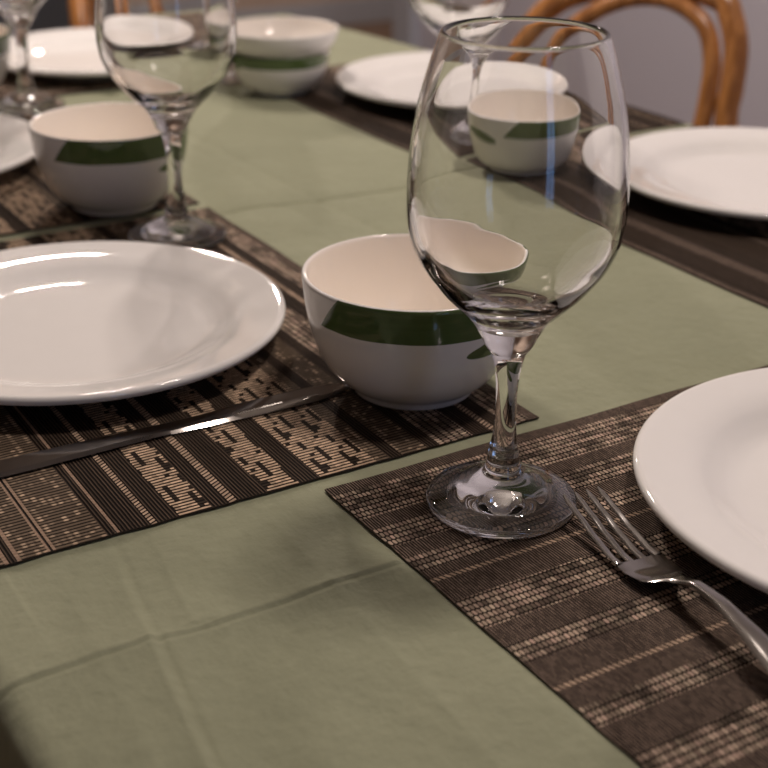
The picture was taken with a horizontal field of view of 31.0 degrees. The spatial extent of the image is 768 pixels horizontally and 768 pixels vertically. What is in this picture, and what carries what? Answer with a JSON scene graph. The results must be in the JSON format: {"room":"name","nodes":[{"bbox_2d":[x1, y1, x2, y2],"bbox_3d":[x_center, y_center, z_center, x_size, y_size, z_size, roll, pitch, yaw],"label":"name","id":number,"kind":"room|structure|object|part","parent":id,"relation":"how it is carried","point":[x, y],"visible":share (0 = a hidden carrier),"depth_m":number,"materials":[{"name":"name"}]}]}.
{"room":"dining room","nodes":[
{"label":"dining room","id":0,"kind":"room"},
{"bbox_2d":[90,0,342,22],"bbox_3d":[-1.545,-2.383,4.692,6.400,2.550,0.100,-14,29,-28],"label":"wall","id":1,"kind":"structure","parent":0,"point":[239,4],"depth_m":5.72,"materials":[{"name":"beige paint"}]},
{"bbox_2d":[91,0,392,27],"bbox_3d":[-1.484,-1.261,5.185,6.300,0.100,0.018,-14,29,-28],"label":"baseboard","id":2,"kind":"structure","parent":1,"relation":"attached to","point":[345,12],"depth_m":5.89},
{"bbox_2d":[338,20,392,40],"bbox_3d":[0.388,0.147,2.428,6.500,0.100,7.450,-14,29,-28],"label":"floor","id":3,"kind":"structure","parent":0,"point":[380,29],"depth_m":5.86,"materials":[{"name":"brown wood"}]},
{"bbox_2d":[0,0,91,36],"bbox_3d":[-1.646,-1.457,4.693,1.240,0.865,0.429,-14,29,-28],"label":"sideboard","id":4,"kind":"object","parent":3,"relation":"on","point":[51,14],"visible":0.18,"depth_m":4.84,"materials":[{"name":"wood"}]},
{"bbox_2d":[68,0,94,28],"bbox_3d":[-0.213,-0.294,2.227,0.478,0.860,0.418,4,25,8],"label":"bentwood chair","id":5,"kind":"object","parent":3,"relation":"on","point":[79,14],"visible":0.05,"depth_m":1.97,"materials":[{"name":"wood"}]},
{"bbox_2d":[525,0,748,126],"bbox_3d":[0.177,-0.021,1.646,0.418,0.860,0.478,16,29,30],"label":"bentwood chair","id":6,"kind":"object","parent":3,"relation":"on","point":[730,14],"visible":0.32,"depth_m":1.60,"materials":[{"name":"wood"}]},
{"bbox_3d":[-0.048,0.186,1.331,0.858,0.742,1.563,-14,29,-28],"label":"dining table","id":7,"kind":"object","parent":3,"relation":"on","visible":0},
{"bbox_2d":[0,14,767,767],"bbox_3d":[-0.045,-0.072,1.212,0.932,0.198,1.637,-14,29,-28],"label":"tablecloth","id":8,"kind":"object","parent":7,"relation":"on","point":[276,629],"visible":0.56,"depth_m":0.62,"materials":[{"name":"green fabric"}]},
{"bbox_2d":[0,70,120,98],"bbox_3d":[-0.339,-0.388,1.660,0.446,0.001,0.301,-14,29,-28],"label":"placemat","id":9,"kind":"object","parent":8,"relation":"on","point":[51,87],"visible":0.06,"depth_m":1.53,"materials":[{"name":"brown fabric"}]},
{"bbox_2d":[0,25,10,84],"bbox_3d":[-0.455,-0.335,1.459,0.127,0.070,0.127,3,25,5],"label":"bowl","id":10,"kind":"object","parent":9,"relation":"on","point":[5,33],"visible":1,"depth_m":1.45,"materials":[{"name":"ceramic"}]},
{"bbox_2d":[7,27,112,80],"bbox_3d":[-0.338,-0.384,1.624,0.259,0.021,0.259,-17,30,-33],"label":"dinner plate","id":11,"kind":"object","parent":9,"relation":"on","point":[72,54],"visible":0.3,"depth_m":1.64,"materials":[{"name":"white ceramic"}]},
{"bbox_2d":[0,116,198,235],"bbox_3d":[-0.402,-0.191,1.234,0.331,0.001,0.415,-14,29,-28],"label":"placemat","id":12,"kind":"object","parent":8,"relation":"on","point":[27,202],"visible":0.26,"depth_m":1.14,"materials":[{"name":"brown fabric"}]},
{"bbox_2d":[0,114,34,172],"bbox_3d":[-0.439,-0.203,1.232,0.273,0.021,0.273,10,26,19],"label":"dinner plate","id":13,"kind":"object","parent":12,"relation":"on","point":[16,149],"visible":0.82,"depth_m":1.25,"materials":[{"name":"white ceramic"}]},
{"bbox_2d":[0,0,64,115],"bbox_3d":[-0.368,-0.393,1.390,0.101,0.235,0.101,-1,25,-3],"label":"wine glass","id":14,"kind":"object","parent":12,"relation":"on","point":[26,100],"visible":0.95,"depth_m":1.41,"materials":[{"name":"clear glass"}]},
{"bbox_3d":[-0.369,-0.340,1.415,0.034,0.078,0.034,1,25,1],"label":"stem","id":15,"kind":"part","parent":14,"relation":"part of","materials":[{"name":"clear glass"}]},
{"bbox_2d":[0,0,44,14],"bbox_3d":[-0.368,-0.438,1.369,0.101,0.137,0.101,1,25,1],"label":"bowl","id":16,"kind":"object","parent":14,"relation":"on","point":[7,7],"depth_m":1.38,"materials":[{"name":"clear glass"}]},
{"bbox_2d":[28,102,187,215],"bbox_3d":[-0.222,-0.181,1.131,0.127,0.070,0.127,1,25,0],"label":"bowl","id":17,"kind":"object","parent":12,"relation":"on","point":[107,158],"visible":0.86,"depth_m":1.09,"materials":[{"name":"ceramic"}]},
{"bbox_2d":[221,64,240,82],"bbox_3d":[-0.176,-0.458,1.534,0.101,0.235,0.101,-19,31,-36],"label":"wine glass","id":18,"kind":"object","parent":8,"relation":"on","point":[231,77],"visible":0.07,"depth_m":1.55,"materials":[{"name":"clear glass"}]},
{"bbox_2d":[0,207,538,567],"bbox_3d":[-0.169,-0.028,0.887,0.331,0.001,0.451,-14,29,-28],"label":"placemat","id":19,"kind":"object","parent":8,"relation":"on","point":[87,499],"visible":0.61,"depth_m":0.76,"materials":[{"name":"brown fabric"}]},
{"bbox_2d":[0,241,285,405],"bbox_3d":[-0.196,-0.038,0.883,0.266,0.021,0.266,9,26,17],"label":"dinner plate","id":20,"kind":"object","parent":19,"relation":"on","point":[82,322],"visible":1,"depth_m":0.90,"materials":[{"name":"white ceramic"}]},
{"bbox_2d":[94,0,236,249],"bbox_3d":[-0.158,-0.219,1.019,0.101,0.235,0.101,11,27,21],"label":"wine glass","id":21,"kind":"object","parent":19,"relation":"on","point":[168,56],"visible":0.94,"depth_m":0.98,"materials":[{"name":"clear glass"}]},
{"bbox_2d":[94,0,236,117],"bbox_3d":[-0.157,-0.264,0.998,0.101,0.137,0.101,14,28,27],"label":"bowl","id":22,"kind":"object","parent":21,"relation":"on","point":[168,56],"depth_m":0.97,"materials":[{"name":"clear glass"}]},
{"bbox_3d":[-0.158,-0.166,1.044,0.034,0.078,0.034,14,28,27],"label":"stem","id":23,"kind":"part","parent":21,"relation":"part of","materials":[{"name":"clear glass"}]},
{"bbox_2d":[0,384,348,477],"bbox_3d":[-0.121,0.025,0.768,0.232,0.003,0.018,-14,29,-28],"label":"table knife","id":24,"kind":"object","parent":19,"relation":"on","point":[39,459],"visible":1,"depth_m":0.77,"materials":[{"name":"metal"}]},
{"bbox_3d":[-0.170,0.037,0.741,0.116,0.003,0.016,-14,29,-28],"label":"handle","id":25,"kind":"part","parent":24,"relation":"part of","materials":[{"name":"metal"}]},
{"bbox_3d":[-0.071,0.013,0.796,0.116,0.002,0.018,-14,29,-28],"label":"blade","id":26,"kind":"part","parent":24,"relation":"part of","materials":[{"name":"metal"}]},
{"bbox_2d":[301,233,494,410],"bbox_3d":[0.018,-0.033,0.813,0.131,0.073,0.131,-12,28,-25],"label":"bowl","id":27,"kind":"object","parent":19,"relation":"on","point":[377,319],"visible":0.84,"depth_m":0.77,"materials":[{"name":"ceramic"}]},
{"bbox_2d":[286,64,684,150],"bbox_3d":[0.071,-0.308,1.497,0.303,0.001,0.413,-14,29,-28],"label":"placemat","id":28,"kind":"object","parent":8,"relation":"on","point":[389,123],"visible":0.2,"depth_m":1.43,"materials":[{"name":"brown fabric"}]},
{"bbox_2d":[232,49,329,96],"bbox_3d":[-0.113,-0.342,1.510,0.108,0.046,0.108,-16,29,-31],"label":"bowl","id":29,"kind":"object","parent":28,"relation":"on","point":[265,77],"visible":0.83,"depth_m":1.47,"materials":[{"name":"ceramic"}]},
{"bbox_2d":[235,17,338,58],"bbox_3d":[-0.112,-0.370,1.500,0.127,0.032,0.127,15,28,27],"label":"bowl","id":30,"kind":"object","parent":29,"relation":"on","point":[259,37],"visible":0.78,"depth_m":1.48,"materials":[{"name":"white ceramic"}]},
{"bbox_2d":[336,51,432,109],"bbox_3d":[0.084,-0.324,1.506,0.273,0.021,0.273,2,25,2],"label":"dinner plate","id":31,"kind":"object","parent":28,"relation":"on","point":[394,79],"visible":0.31,"depth_m":1.53,"materials":[{"name":"white ceramic"}]},
{"bbox_2d":[409,0,508,36],"bbox_3d":[0.069,-0.339,1.283,0.101,0.235,0.101,13,28,25],"label":"wine glass","id":32,"kind":"object","parent":28,"relation":"on","point":[435,14],"visible":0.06,"depth_m":1.24,"materials":[{"name":"clear glass"}]},
{"bbox_2d":[325,365,767,767],"bbox_3d":[0.237,0.062,0.702,0.446,0.001,0.301,-14,29,-28],"label":"placemat","id":33,"kind":"object","parent":8,"relation":"on","point":[656,669],"visible":0.68,"depth_m":0.62,"materials":[{"name":"brown fabric"}]},
{"bbox_2d":[406,16,629,538],"bbox_3d":[0.060,-0.047,0.652,0.101,0.235,0.101,7,26,14],"label":"wine glass","id":34,"kind":"object","parent":33,"relation":"on","point":[518,184],"visible":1,"depth_m":0.60,"materials":[{"name":"clear glass"}]},
{"bbox_3d":[0.060,0.006,0.677,0.034,0.078,0.034,-14,29,-28],"label":"stem","id":35,"kind":"part","parent":34,"relation":"part of","materials":[{"name":"clear glass"}]},
{"bbox_2d":[406,16,629,336],"bbox_3d":[0.061,-0.091,0.631,0.101,0.137,0.101,-14,29,-28],"label":"bowl","id":36,"kind":"object","parent":34,"relation":"on","point":[518,184],"depth_m":0.59,"materials":[{"name":"clear glass"}]},
{"bbox_2d":[563,486,767,671],"bbox_3d":[0.138,0.094,0.605,0.026,0.016,0.197,-10,27,-22],"label":"fork","id":37,"kind":"object","parent":33,"relation":"on","point":[654,568],"visible":1,"depth_m":0.64,"materials":[{"name":"metal"}]},
{"bbox_3d":[0.155,0.110,0.571,0.018,0.016,0.114,-10,27,-23],"label":"handle","id":38,"kind":"part","parent":37,"relation":"part of","materials":[{"name":"metal"}]},
{"bbox_2d":[633,368,767,593],"bbox_3d":[0.265,0.056,0.690,0.286,0.021,0.286,9,26,17],"label":"dinner plate","id":39,"kind":"object","parent":33,"relation":"on","point":[700,459],"visible":1,"depth_m":0.71,"materials":[{"name":"white ceramic"}]},
{"bbox_2d":[622,126,767,307],"bbox_3d":[0.303,-0.147,1.155,0.303,0.001,0.451,-14,29,-28],"label":"placemat","id":40,"kind":"object","parent":8,"relation":"on","point":[729,253],"visible":0.23,"depth_m":1.07,"materials":[{"name":"brown fabric"}]},
{"bbox_2d":[630,127,767,219],"bbox_3d":[0.328,-0.177,1.194,0.274,0.021,0.274,11,27,22],"label":"dinner plate","id":41,"kind":"object","parent":40,"relation":"on","point":[715,170],"visible":0.93,"depth_m":1.23,"materials":[{"name":"white ceramic"}]},
{"bbox_2d":[418,0,767,127],"bbox_3d":[1.500,-0.809,1.366,0.100,2.550,5.350,-14,29,-28],"label":"wall","id":42,"kind":"structure","parent":0,"point":[659,52],"depth_m":2.94,"materials":[{"name":"grey paint"}]},
{"bbox_2d":[392,0,418,47],"bbox_3d":[0.067,-1.765,3.394,0.030,2.550,0.090,-14,29,-28],"label":"trim","id":43,"kind":"structure","parent":42,"relation":"attached to","point":[405,18],"depth_m":3.74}
]}

